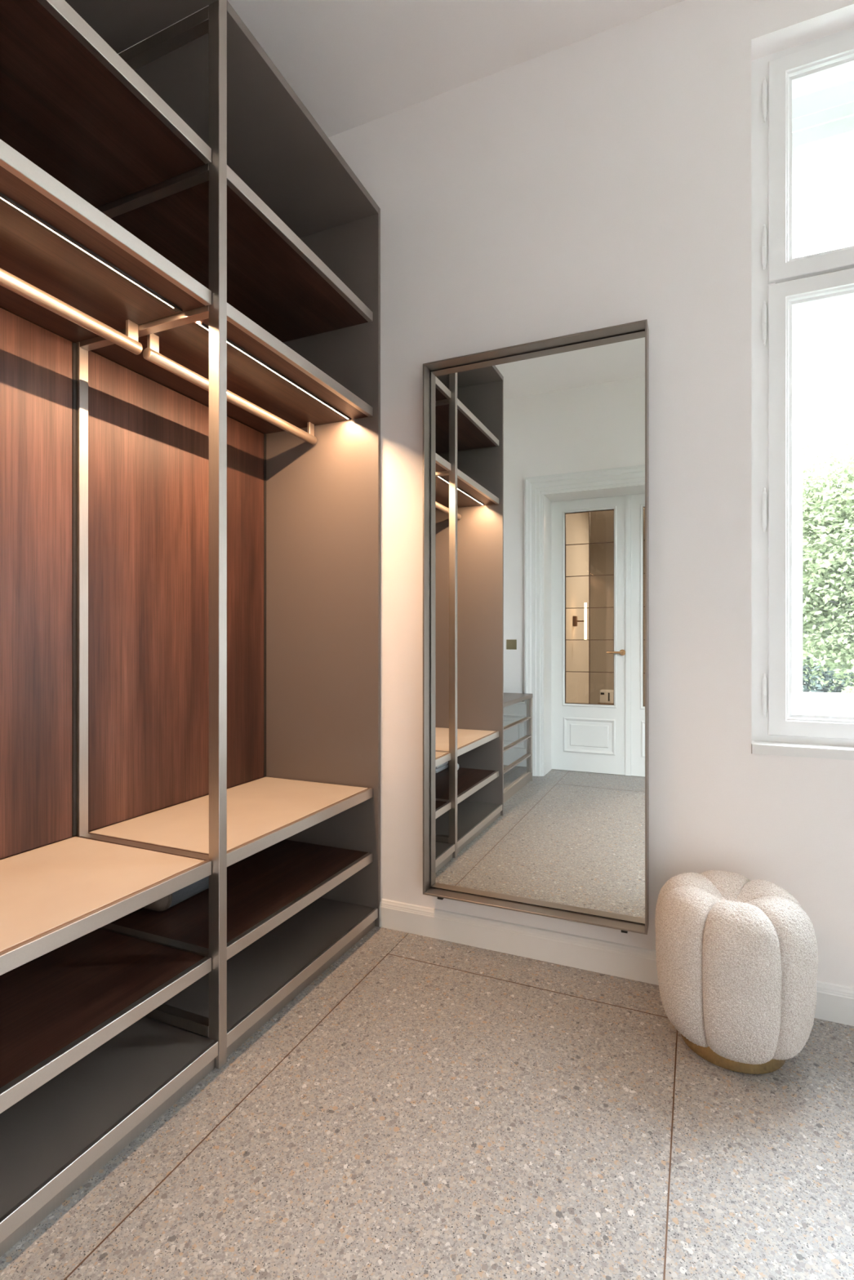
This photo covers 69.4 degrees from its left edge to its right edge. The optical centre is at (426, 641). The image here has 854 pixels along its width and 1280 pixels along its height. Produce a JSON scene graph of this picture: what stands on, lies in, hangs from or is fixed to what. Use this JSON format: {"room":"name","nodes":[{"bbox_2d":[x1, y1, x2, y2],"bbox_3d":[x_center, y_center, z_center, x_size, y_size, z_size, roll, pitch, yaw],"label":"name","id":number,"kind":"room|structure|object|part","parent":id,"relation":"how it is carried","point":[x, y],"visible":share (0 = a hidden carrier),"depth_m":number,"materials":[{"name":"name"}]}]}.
{"room":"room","nodes":[
{"label":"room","id":0,"kind":"room"},
{"bbox_2d":[145,0,684,137],"bbox_3d":[0.969,-2.170,0.367,5.420,0.120,3.850,0,0,24],"label":"ceiling","id":1,"kind":"structure","parent":0,"point":[351,64],"depth_m":2.16,"materials":[{"name":"paint"}]},
{"bbox_2d":[0,926,853,1279],"bbox_3d":[-0.616,1.200,-2.214,6.250,0.121,9.850,0,0,24],"label":"floor","id":2,"kind":"structure","parent":0,"point":[424,1108],"depth_m":1.37,"materials":[{"name":"grey stone"}]},
{"bbox_2d":[0,0,380,1257],"bbox_3d":[-0.813,-0.300,1.794,0.594,2.880,1.764,0,0,24],"label":"wardrobe","id":3,"kind":"object","parent":2,"relation":"on","point":[190,263],"visible":1,"depth_m":1.85,"materials":[{"name":"brown wood"}]},
{"bbox_3d":[-1.238,-0.157,1.486,0.016,1.488,0.815,0,0,24],"label":"panel","id":4,"kind":"part","parent":3,"relation":"part of","materials":[{"name":"brown wood"}]},
{"bbox_3d":[-0.993,-0.839,1.392,0.034,0.034,0.824,0,0,24],"label":"hanging rail","id":5,"kind":"part","parent":3,"relation":"part of","materials":[{"name":"brown metal"}]},
{"bbox_3d":[-1.059,-0.285,1.883,0.037,2.850,0.030,0,0,24],"label":"post","id":6,"kind":"part","parent":3,"relation":"part of","materials":[{"name":"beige metal"}]},
{"bbox_2d":[0,197,173,307],"bbox_3d":[-0.840,-0.902,1.312,0.005,0.001,0.780,0,0,24],"label":"diffuser","id":7,"kind":"object","parent":3,"relation":"attached to","point":[10,202],"depth_m":1.42,"materials":[{"name":"white"}]},
{"bbox_3d":[-0.998,0.605,1.385,0.535,0.032,0.829,0,0,24],"label":"bench seat","id":8,"kind":"part","parent":3,"relation":"part of","materials":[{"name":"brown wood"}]},
{"bbox_2d":[0,165,206,342],"bbox_3d":[-0.998,-0.920,1.385,0.535,0.033,0.829,0,0,24],"label":"shelf","id":9,"kind":"object","parent":3,"relation":"attached to","point":[52,239],"depth_m":1.49,"materials":[{"name":"brown wood"}]},
{"bbox_2d":[0,0,207,208],"bbox_3d":[-0.998,-1.302,1.385,0.535,0.033,0.829,0,0,24],"label":"shelf","id":10,"kind":"object","parent":3,"relation":"attached to","point":[70,104],"depth_m":1.50,"materials":[{"name":"brown wood"}]},
{"bbox_2d":[0,928,208,1088],"bbox_3d":[-0.998,0.864,1.385,0.535,0.032,0.829,0,0,24],"label":"shelf","id":11,"kind":"object","parent":3,"relation":"attached to","point":[57,1007],"depth_m":1.49,"materials":[{"name":"brown wood"}]},
{"bbox_3d":[-0.991,1.077,1.382,0.565,0.021,0.832,0,0,24],"label":"panel","id":12,"kind":"part","parent":3,"relation":"part of","materials":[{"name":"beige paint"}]},
{"bbox_3d":[-0.993,-1.726,1.383,0.594,0.029,0.832,0,0,24],"label":"panel","id":13,"kind":"part","parent":3,"relation":"part of","materials":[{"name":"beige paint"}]},
{"bbox_2d":[142,875,208,911],"bbox_3d":[-0.828,0.774,2.057,0.168,0.144,0.298,0,0,24],"label":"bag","id":14,"kind":"object","parent":3,"relation":"on","point":[170,900],"visible":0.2,"depth_m":1.96,"materials":[{"name":"leather"}]},
{"bbox_3d":[-0.885,-0.157,2.289,0.016,1.488,0.851,0,0,24],"label":"panel","id":15,"kind":"part","parent":3,"relation":"part of","materials":[{"name":"brown wood"}]},
{"bbox_3d":[-0.565,-0.300,1.666,0.037,2.880,0.030,0,0,24],"label":"post","id":16,"kind":"part","parent":3,"relation":"part of","materials":[{"name":"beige metal"}]},
{"bbox_3d":[-0.645,0.605,2.191,0.535,0.032,0.863,0,0,24],"label":"bench seat","id":17,"kind":"part","parent":3,"relation":"part of","materials":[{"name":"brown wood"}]},
{"bbox_2d":[89,318,368,434],"bbox_3d":[-0.645,-0.920,2.191,0.535,0.033,0.863,0,0,24],"label":"shelf","id":18,"kind":"object","parent":3,"relation":"attached to","point":[262,370],"depth_m":2.10,"materials":[{"name":"brown wood"}]},
{"bbox_3d":[-0.644,-0.839,2.186,0.034,0.034,0.853,0,0,24],"label":"hanging rail","id":19,"kind":"part","parent":3,"relation":"part of","materials":[{"name":"brown metal"}]},
{"bbox_2d":[110,839,368,948],"bbox_3d":[-0.645,0.864,2.191,0.535,0.032,0.863,0,0,24],"label":"shelf","id":20,"kind":"object","parent":3,"relation":"attached to","point":[265,888],"depth_m":2.07,"materials":[{"name":"brown wood"}]},
{"bbox_2d":[111,180,368,342],"bbox_3d":[-0.645,-1.302,2.191,0.535,0.033,0.863,0,0,24],"label":"shelf","id":21,"kind":"object","parent":3,"relation":"attached to","point":[274,279],"depth_m":2.09,"materials":[{"name":"brown wood"}]},
{"bbox_3d":[-0.640,-1.726,2.188,0.594,0.029,0.866,0,0,24],"label":"panel","id":22,"kind":"part","parent":3,"relation":"part of","materials":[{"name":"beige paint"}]},
{"bbox_3d":[-0.638,1.077,2.187,0.565,0.021,0.866,0,0,24],"label":"panel","id":23,"kind":"part","parent":3,"relation":"part of","materials":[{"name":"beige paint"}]},
{"bbox_2d":[196,322,346,417],"bbox_3d":[-0.484,-0.902,2.123,0.005,0.001,0.828,0,0,24],"label":"diffuser","id":24,"kind":"object","parent":3,"relation":"attached to","point":[203,326],"depth_m":2.08,"materials":[{"name":"white plastic"}]},
{"bbox_3d":[-0.463,-0.300,2.593,0.594,2.880,0.018,0,0,24],"label":"panel","id":25,"kind":"part","parent":3,"relation":"part of","materials":[{"name":"beige paint"}]},
{"bbox_2d":[654,870,818,1074],"bbox_3d":[0.867,0.919,1.758,0.412,0.440,0.420,0,0,24],"label":"ottoman","id":26,"kind":"object","parent":2,"relation":"on","point":[737,961],"visible":1,"depth_m":1.61,"materials":[{"name":"white fabric"}]},
{"bbox_2d":[328,0,853,987],"bbox_3d":[1.652,-0.485,1.924,5.420,3.450,0.450,0,0,24],"label":"wall","id":27,"kind":"structure","parent":0,"point":[602,180],"depth_m":2.07,"materials":[{"name":"white paint"}]},
{"bbox_2d":[422,319,648,934],"bbox_3d":[0.365,-0.043,2.198,0.798,2.007,0.079,0,0,24],"label":"wall mirror","id":28,"kind":"object","parent":27,"relation":"attached to","point":[535,454],"visible":1,"depth_m":2.20,"materials":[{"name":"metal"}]},
{"bbox_3d":[0.003,-0.048,2.357,0.006,1.997,0.079,0,0,24],"label":"frame","id":29,"kind":"part","parent":28,"relation":"part of","materials":[{"name":"metal"}]},
{"bbox_3d":[0.365,-1.043,2.198,0.784,0.006,0.079,0,0,24],"label":"frame","id":30,"kind":"part","parent":28,"relation":"part of","materials":[{"name":"metal"}]},
{"bbox_3d":[0.365,0.948,2.198,0.784,0.006,0.079,0,0,24],"label":"frame","id":31,"kind":"part","parent":28,"relation":"part of","materials":[{"name":"metal"}]},
{"bbox_3d":[0.727,-0.048,2.039,0.006,1.997,0.079,0,0,24],"label":"frame","id":32,"kind":"part","parent":28,"relation":"part of","materials":[{"name":"metal"}]},
{"bbox_2d":[378,898,853,1026],"bbox_3d":[1.720,1.087,1.639,4.166,0.107,0.017,0,0,24],"label":"baseboard","id":33,"kind":"structure","parent":27,"relation":"attached to","point":[834,1002],"depth_m":2.20,"materials":[{"name":"white paint"}]},
{"bbox_2d":[751,26,853,760],"bbox_3d":[1.661,-0.775,1.851,1.244,2.260,0.336,0,0,24],"label":"window","id":34,"kind":"structure","parent":27,"relation":"in","point":[802,95],"depth_m":2.00,"materials":[{"name":"white paint"}]},
{"bbox_3d":[1.623,0.339,1.764,1.242,0.030,0.146,0,0,24],"label":"sill","id":35,"kind":"part","parent":34,"relation":"part of","materials":[{"name":"white paint"}]},
{"bbox_3d":[1.367,-1.518,1.902,0.556,0.711,0.045,0,0,24],"label":"sash","id":36,"kind":"part","parent":34,"relation":"part of","materials":[{"name":"white paint"}]},
{"bbox_3d":[1.367,-0.425,1.902,0.556,1.454,0.045,0,0,24],"label":"sash","id":37,"kind":"part","parent":34,"relation":"part of","materials":[{"name":"white paint"}]},
{"bbox_3d":[1.462,-1.472,2.083,0.496,0.605,0.050,0,0,24],"label":"sash","id":38,"kind":"part","parent":34,"relation":"part of","materials":[{"name":"white paint"}]},
{"bbox_3d":[1.462,-0.430,2.083,0.496,1.372,0.050,0,0,24],"label":"sash","id":39,"kind":"part","parent":34,"relation":"part of","materials":[{"name":"white paint"}]},
{"label":"outside","id":40,"kind":"structure","parent":0,"visible":0},
{"bbox_3d":[18.615,4.740,42.447,120.000,0.200,87.300,0,0,24],"label":"ground","id":41,"kind":"structure","parent":40,"visible":0},
{"bbox_2d":[802,408,853,693],"bbox_3d":[7.473,0.487,8.948,8.065,8.311,7.666,0,0,-2],"label":"hedge","id":42,"kind":"object","parent":41,"relation":"on","point":[828,507],"visible":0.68,"depth_m":8.65,"materials":[{"name":"green plant"}]},
{"bbox_2d":[802,527,853,693],"bbox_3d":[10.109,0.427,15.748,11.946,8.432,8.911,0,0,13],"label":"tree","id":43,"kind":"object","parent":41,"relation":"on","point":[819,687],"visible":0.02,"depth_m":14.17,"materials":[{"name":"green plant"}]}
]}

